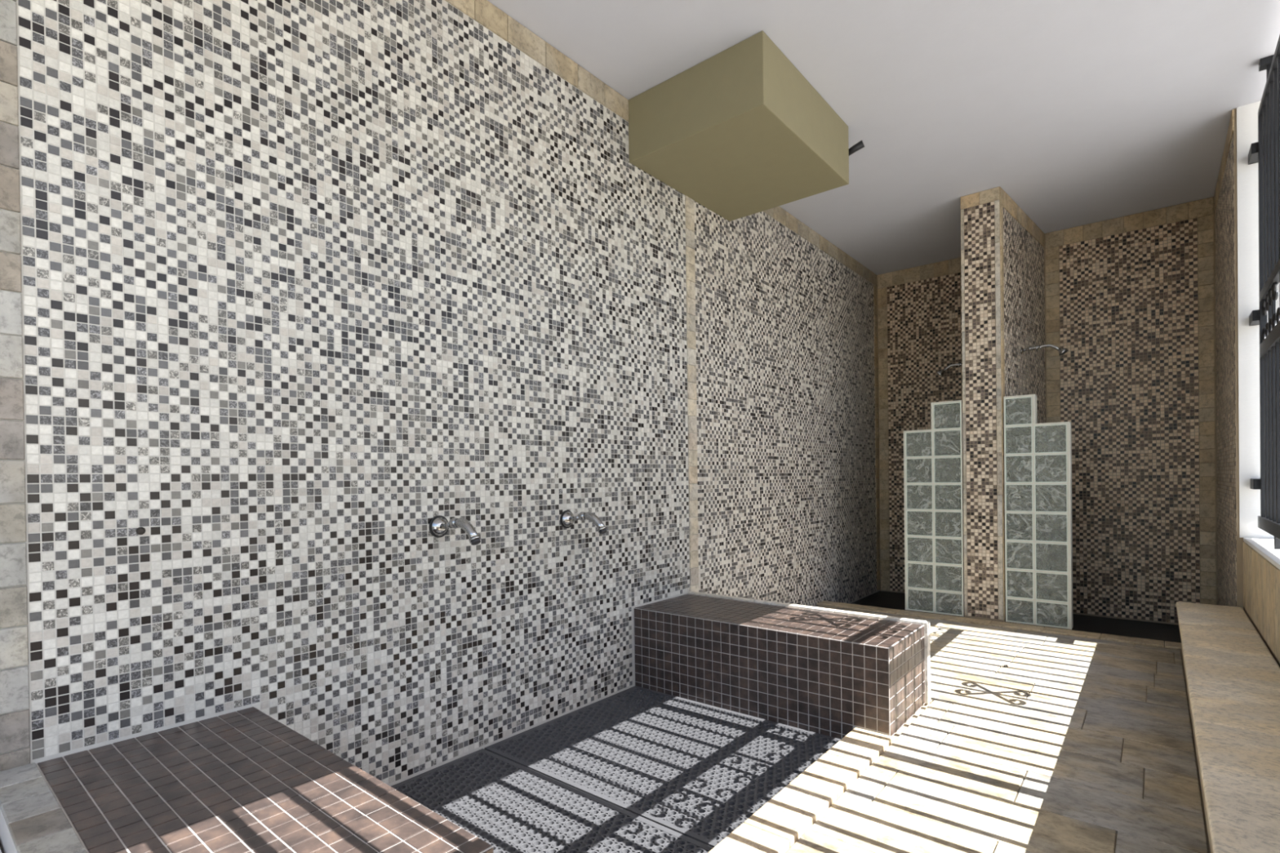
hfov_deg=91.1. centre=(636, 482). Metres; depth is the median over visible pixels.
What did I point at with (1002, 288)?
wall
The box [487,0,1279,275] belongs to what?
ceiling
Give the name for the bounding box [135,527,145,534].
screw
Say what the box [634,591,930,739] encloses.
tiled bench
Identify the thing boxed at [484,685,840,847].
rubber mat
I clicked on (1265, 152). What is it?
window grille
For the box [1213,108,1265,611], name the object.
wall
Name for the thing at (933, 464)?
screen
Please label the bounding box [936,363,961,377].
shower head
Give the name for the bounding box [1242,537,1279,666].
wall
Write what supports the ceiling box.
hanging from the ceiling
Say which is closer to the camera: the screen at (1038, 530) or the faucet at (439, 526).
the faucet at (439, 526)
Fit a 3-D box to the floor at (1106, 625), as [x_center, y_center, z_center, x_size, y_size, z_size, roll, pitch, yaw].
[2.945,1.190,4.973,2.540,0.188,1.528,0,0,40]
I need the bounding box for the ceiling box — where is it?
[628,31,848,221]
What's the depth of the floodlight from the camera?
3.62 m
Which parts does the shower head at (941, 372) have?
shower arm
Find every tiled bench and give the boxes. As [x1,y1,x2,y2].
[0,706,493,852]
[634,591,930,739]
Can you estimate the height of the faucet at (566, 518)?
0.104 m
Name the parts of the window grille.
rail, rail, rail, rail, rail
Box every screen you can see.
[903,400,964,616]
[1003,394,1073,629]
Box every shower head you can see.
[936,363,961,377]
[1020,344,1068,355]
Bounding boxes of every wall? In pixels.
[0,0,879,786]
[876,196,1217,625]
[960,186,1045,624]
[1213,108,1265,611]
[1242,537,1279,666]
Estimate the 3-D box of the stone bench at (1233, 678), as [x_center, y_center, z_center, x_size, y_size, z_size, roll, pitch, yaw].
[1.214,0.882,1.107,0.282,0.294,6.431,0,0,40]
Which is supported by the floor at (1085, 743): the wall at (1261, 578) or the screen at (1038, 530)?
the screen at (1038, 530)
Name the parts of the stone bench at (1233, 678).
panel, panel, panel, panel, panel, panel, panel, seat, seat, seat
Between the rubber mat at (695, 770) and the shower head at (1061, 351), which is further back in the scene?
the shower head at (1061, 351)
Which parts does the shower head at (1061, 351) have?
shower arm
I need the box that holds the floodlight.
[848,140,864,155]
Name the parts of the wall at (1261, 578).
wall panel, wall panel, wall panel, wall panel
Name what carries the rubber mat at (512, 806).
on the floor at (1085, 743)
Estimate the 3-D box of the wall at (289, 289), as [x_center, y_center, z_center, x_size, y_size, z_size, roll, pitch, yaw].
[-0.207,-0.350,3.303,0.227,3.368,8.038,0,0,40]
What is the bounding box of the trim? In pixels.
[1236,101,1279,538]
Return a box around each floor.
[707,600,1210,852]
[849,591,1181,647]
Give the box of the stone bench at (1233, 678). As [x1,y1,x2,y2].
[1176,601,1279,852]
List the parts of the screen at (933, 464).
pane, pane, pane, pane, pane, pane, pane, pane, pane, pane, pane, pane, pane, pane, pane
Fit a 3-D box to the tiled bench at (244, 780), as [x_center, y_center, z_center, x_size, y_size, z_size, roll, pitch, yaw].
[-0.905,0.910,1.343,1.186,0.446,0.573,0,0,40]
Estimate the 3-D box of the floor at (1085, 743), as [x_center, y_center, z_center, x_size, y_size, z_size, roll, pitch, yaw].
[0.415,1.177,1.905,2.550,0.316,6.635,0,0,40]
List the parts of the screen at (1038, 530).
pane, pane, pane, pane, pane, pane, pane, pane, pane, pane, pane, pane, pane, pane, pane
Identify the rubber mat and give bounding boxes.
[391,748,713,852]
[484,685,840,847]
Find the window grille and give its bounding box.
[1248,35,1279,549]
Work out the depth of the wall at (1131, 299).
4.98 m

